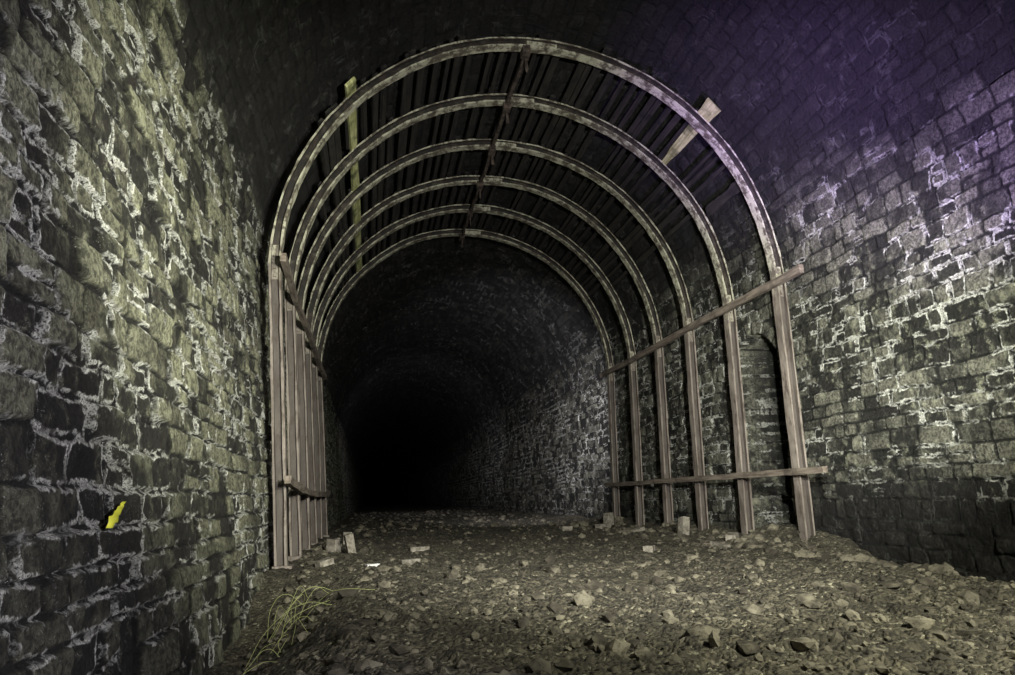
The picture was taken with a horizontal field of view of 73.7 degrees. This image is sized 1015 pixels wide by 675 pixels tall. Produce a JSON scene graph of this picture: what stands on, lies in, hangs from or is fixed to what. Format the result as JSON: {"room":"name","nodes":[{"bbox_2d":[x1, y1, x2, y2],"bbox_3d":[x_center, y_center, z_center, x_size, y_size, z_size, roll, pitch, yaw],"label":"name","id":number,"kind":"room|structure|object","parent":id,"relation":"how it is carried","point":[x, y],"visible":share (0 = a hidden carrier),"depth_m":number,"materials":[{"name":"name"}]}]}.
{"room":"underground passage","nodes":[
{"label":"underground passage","id":0,"kind":"room"},
{"bbox_2d":[0,0,364,674],"bbox_3d":[-9.308,9.379,41.866,0.364,3.342,92.774,1,-14,-11],"label":"wall","id":1,"kind":"structure","parent":0,"point":[135,242],"depth_m":2.38,"materials":[{"name":"stone"}]},
{"bbox_2d":[106,502,125,527],"bbox_3d":[-1.177,0.534,2.039,0.014,0.077,0.112,1,-14,-11],"label":"leaf","id":2,"kind":"object","parent":1,"relation":"attached to","point":[113,519],"visible":1,"depth_m":2.02,"materials":[{"name":"yellow plant"}]},
{"bbox_2d":[180,0,1014,480],"bbox_3d":[-7.111,6.780,43.031,4.976,2.178,92.948,1,-14,-11],"label":"ceiling","id":3,"kind":"structure","parent":0,"point":[438,337],"depth_m":6.82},
{"bbox_2d":[205,504,1014,674],"bbox_3d":[-6.651,10.701,42.075,5.838,0.473,92.759,1,-14,-11],"label":"floor","id":4,"kind":"structure","parent":0,"point":[430,641],"depth_m":2.96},
{"bbox_2d":[229,539,326,674],"bbox_3d":[-1.583,1.868,5.216,0.247,0.343,6.453,1,-14,-11],"label":"rubble heap","id":5,"kind":"object","parent":4,"relation":"on","point":[304,579],"visible":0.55,"depth_m":3.62,"materials":[{"name":"stone"}]},
{"bbox_2d":[242,586,374,674],"bbox_3d":[-0.933,1.356,3.188,0.572,0.292,1.702,1,-14,-11],"label":"dry grass stems","id":6,"kind":"object","parent":4,"relation":"on","point":[299,586],"visible":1,"depth_m":3.37,"materials":[{"name":"yellow"}]},
{"bbox_2d":[314,557,334,567],"bbox_3d":[-1.370,1.695,5.079,0.129,0.085,0.089,11,-18,-43],"label":"brick","id":7,"kind":"object","parent":4,"relation":"on","point":[326,561],"visible":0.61,"depth_m":5.06,"materials":[{"name":"stone"}]},
{"bbox_2d":[326,539,340,552],"bbox_3d":[-1.647,1.985,6.421,0.125,0.147,0.081,-8,-15,25],"label":"concrete block","id":8,"kind":"object","parent":4,"relation":"on","point":[332,545],"visible":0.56,"depth_m":6.39,"materials":[{"name":"grey concrete"}]},
{"bbox_2d":[341,532,351,543],"bbox_3d":[-1.844,2.314,7.769,0.104,0.168,0.120,4,-14,-23],"label":"concrete block","id":9,"kind":"object","parent":4,"relation":"on","point":[343,533],"visible":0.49,"depth_m":7.73,"materials":[{"name":"grey concrete"}]},
{"bbox_2d":[343,533,355,553],"bbox_3d":[-1.439,1.886,6.173,0.106,0.192,0.100,6,-15,-28],"label":"concrete block","id":10,"kind":"object","parent":4,"relation":"on","point":[349,541],"visible":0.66,"depth_m":6.14,"materials":[{"name":"grey concrete"}]},
{"bbox_2d":[365,563,379,566],"bbox_3d":[-0.950,1.608,4.766,0.090,0.032,0.062,6,-15,-28],"label":"brick","id":11,"kind":"object","parent":4,"relation":"on","point":[373,564],"visible":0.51,"depth_m":4.75,"materials":[{"name":"white"}]},
{"bbox_2d":[402,558,420,565],"bbox_3d":[-0.714,1.660,5.010,0.083,0.045,0.124,-10,-16,33],"label":"brick","id":12,"kind":"object","parent":4,"relation":"on","point":[410,561],"visible":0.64,"depth_m":4.97,"materials":[{"name":"stone"}]},
{"bbox_2d":[409,546,429,551],"bbox_3d":[-0.818,1.964,6.279,0.180,0.053,0.100,3,-14,-17],"label":"brick","id":13,"kind":"object","parent":4,"relation":"on","point":[413,548],"visible":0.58,"depth_m":6.24,"materials":[{"name":"stone"}]},
{"bbox_2d":[335,509,595,536],"bbox_3d":[-2.287,5.093,19.337,4.489,0.192,19.929,1,-14,-11],"label":"rubble stones","id":14,"kind":"object","parent":4,"relation":"on","point":[361,527],"visible":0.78,"depth_m":14.08},
{"bbox_2d":[317,229,620,536],"bbox_3d":[-0.580,0.595,10.665,4.730,4.887,0.180,1,-14,-11],"label":"rib","id":15,"kind":"object","parent":4,"relation":"on","point":[564,273],"visible":0.81,"depth_m":10.93,"materials":[{"name":"brown wood"}]},
{"bbox_2d":[312,204,644,538],"bbox_3d":[-0.394,0.370,9.746,4.735,4.889,0.180,1,-14,-11],"label":"rib","id":16,"kind":"object","parent":4,"relation":"on","point":[455,208],"visible":0.87,"depth_m":9.97,"materials":[{"name":"brown wood"}]},
{"bbox_2d":[305,175,673,544],"bbox_3d":[-0.204,0.150,8.827,4.733,4.884,0.180,1,-14,-11],"label":"rib","id":17,"kind":"object","parent":4,"relation":"on","point":[398,197],"visible":0.84,"depth_m":9.06,"materials":[{"name":"wood"}]},
{"bbox_2d":[318,34,731,295],"bbox_3d":[-0.158,-1.769,8.792,4.206,1.288,5.020,1,-14,-11],"label":"boards","id":18,"kind":"object","parent":17,"relation":"attached to","point":[582,70],"visible":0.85,"depth_m":8.07,"materials":[{"name":"brown wood"}]},
{"bbox_2d":[345,76,361,272],"bbox_3d":[-1.877,-1.615,8.414,0.098,0.103,5.302,1,-14,-11],"label":"plank","id":19,"kind":"object","parent":18,"relation":"attached to","point":[350,86],"visible":0.63,"depth_m":7.42,"materials":[{"name":"wood"}]},
{"bbox_2d":[662,98,720,164],"bbox_3d":[1.882,-2.111,7.135,0.147,0.147,1.250,1,-14,-11],"label":"plank","id":20,"kind":"object","parent":18,"relation":"attached to","point":[709,110],"visible":0.91,"depth_m":7.03,"materials":[{"name":"beige wood"}]},
{"bbox_2d":[296,139,708,549],"bbox_3d":[-0.028,-0.070,7.905,4.730,4.878,0.180,1,-14,-11],"label":"rib","id":21,"kind":"object","parent":4,"relation":"on","point":[387,170],"visible":0.87,"depth_m":8.11,"materials":[{"name":"wood"}]},
{"bbox_2d":[284,476,330,496],"bbox_3d":[-2.119,1.688,7.468,0.064,0.140,5.160,1,-14,-11],"label":"rail","id":22,"kind":"object","parent":21,"relation":"attached to","point":[289,481],"visible":1,"depth_m":5.89,"materials":[{"name":"wood"}]},
{"bbox_2d":[459,45,530,248],"bbox_3d":[-0.287,-2.148,8.860,0.108,0.235,4.960,1,-14,-11],"label":"bar","id":23,"kind":"object","parent":21,"relation":"attached to","point":[525,52],"visible":1,"depth_m":7.90,"materials":[{"name":"wood"}]},
{"bbox_2d":[285,93,754,560],"bbox_3d":[0.166,-0.304,6.990,4.724,4.902,0.180,1,-14,-11],"label":"rib","id":24,"kind":"object","parent":4,"relation":"on","point":[495,99],"visible":0.88,"depth_m":7.16,"materials":[{"name":"wood"}]},
{"bbox_2d":[280,253,326,379],"bbox_3d":[-2.282,-0.009,7.846,0.070,0.139,5.160,1,-14,-11],"label":"rail","id":25,"kind":"object","parent":24,"relation":"attached to","point":[284,260],"visible":1,"depth_m":6.63,"materials":[{"name":"wood"}]},
{"bbox_2d":[268,37,815,568],"bbox_3d":[0.343,-0.522,6.068,4.728,4.890,0.180,1,-14,-11],"label":"rib","id":26,"kind":"object","parent":4,"relation":"on","point":[804,508],"visible":0.94,"depth_m":6.21,"materials":[{"name":"wood"}]},
{"bbox_2d":[600,264,803,377],"bbox_3d":[2.096,0.009,8.684,0.068,0.093,5.480,1,-14,-11],"label":"rail","id":27,"kind":"object","parent":26,"relation":"attached to","point":[798,269],"visible":1,"depth_m":7.50,"materials":[{"name":"wood"}]},
{"bbox_2d":[604,466,827,486],"bbox_3d":[2.110,1.734,8.248,0.068,0.069,5.480,1,-14,-11],"label":"rail","id":28,"kind":"object","parent":26,"relation":"attached to","point":[821,469],"visible":1,"depth_m":7.03,"materials":[{"name":"wood"}]},
{"bbox_2d":[705,181,740,216],"bbox_3d":[2.310,-1.492,7.174,0.078,0.120,0.863,1,-14,-11],"label":"plank","id":29,"kind":"object","parent":26,"relation":"attached to","point":[711,208],"visible":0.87,"depth_m":7.23,"materials":[{"name":"grey wood"}]},
{"bbox_2d":[559,526,572,530],"bbox_3d":[0.792,2.589,9.179,0.164,0.066,0.102,4,-14,-22],"label":"brick","id":30,"kind":"object","parent":4,"relation":"on","point":[567,528],"visible":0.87,"depth_m":9.14,"materials":[{"name":"stone"}]},
{"bbox_2d":[595,523,610,528],"bbox_3d":[1.383,2.729,9.789,0.242,0.085,0.106,9,-17,-39],"label":"concrete block","id":31,"kind":"object","parent":4,"relation":"on","point":[601,526],"visible":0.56,"depth_m":9.73,"materials":[{"name":"grey concrete"}]},
{"bbox_2d":[242,516,1014,674],"bbox_3d":[0.023,2.469,8.027,4.481,0.408,13.488,1,-14,-11],"label":"rubble","id":32,"kind":"object","parent":4,"relation":"on","point":[474,635],"visible":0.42,"depth_m":2.67,"materials":[{"name":"stone"}]},
{"bbox_2d":[251,522,1014,674],"bbox_3d":[0.379,2.048,6.236,4.407,0.374,9.153,1,-14,-11],"label":"rubble stones","id":33,"kind":"object","parent":4,"relation":"on","point":[621,647],"visible":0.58,"depth_m":2.77},
{"bbox_2d":[632,526,644,531],"bbox_3d":[1.591,2.350,8.246,0.170,0.092,0.085,8,-16,-34],"label":"brick","id":34,"kind":"object","parent":4,"relation":"on","point":[641,528],"visible":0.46,"depth_m":8.22,"materials":[{"name":"stone"}]},
{"bbox_2d":[643,545,654,552],"bbox_3d":[1.189,1.775,5.681,0.086,0.061,0.124,-7,-14,22],"label":"brick","id":35,"kind":"object","parent":4,"relation":"on","point":[649,548],"visible":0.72,"depth_m":5.63,"materials":[{"name":"stone"}]},
{"bbox_2d":[677,516,689,534],"bbox_3d":[1.960,2.108,7.540,0.118,0.234,0.108,4,-14,-23],"label":"concrete block","id":36,"kind":"object","parent":4,"relation":"on","point":[683,522],"visible":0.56,"depth_m":7.51,"materials":[{"name":"grey concrete"}]},
{"bbox_2d":[703,541,726,546],"bbox_3d":[1.977,1.928,6.328,0.441,0.042,0.063,9,-17,-39],"label":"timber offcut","id":37,"kind":"object","parent":4,"relation":"on","point":[708,543],"visible":0.26,"depth_m":6.20,"materials":[{"name":"brown wood"}]},
{"bbox_2d":[710,541,730,547],"bbox_3d":[1.861,1.822,5.911,0.091,0.085,0.166,6,-15,-28],"label":"brick","id":38,"kind":"object","parent":4,"relation":"on","point":[712,543],"visible":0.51,"depth_m":5.89,"materials":[{"name":"stone"}]},
{"bbox_2d":[725,532,738,540],"bbox_3d":[2.185,1.940,6.576,0.107,0.092,0.182,-8,-15,27],"label":"brick","id":39,"kind":"object","parent":4,"relation":"on","point":[730,535],"visible":0.59,"depth_m":6.52,"materials":[{"name":"stone"}]},
{"bbox_2d":[573,516,953,571],"bbox_3d":[2.008,2.145,7.049,1.034,0.418,7.282,1,-14,-11],"label":"rubble heap","id":40,"kind":"object","parent":4,"relation":"on","point":[752,540],"visible":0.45,"depth_m":6.06,"materials":[{"name":"stone"}]},
{"bbox_2d":[603,512,613,524],"bbox_3d":[1.555,2.798,10.434,0.124,0.205,0.124,9,-17,-39],"label":"concrete block","id":41,"kind":"object","parent":40,"relation":"on","point":[608,517],"visible":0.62,"depth_m":10.40,"materials":[{"name":"grey concrete"}]},
{"bbox_2d":[402,45,1014,582],"bbox_3d":[-4.235,9.342,42.862,0.808,3.605,92.703,1,-14,-11],"label":"wall","id":42,"kind":"structure","parent":0,"point":[902,305],"depth_m":5.70,"materials":[{"name":"stone"}]}
]}

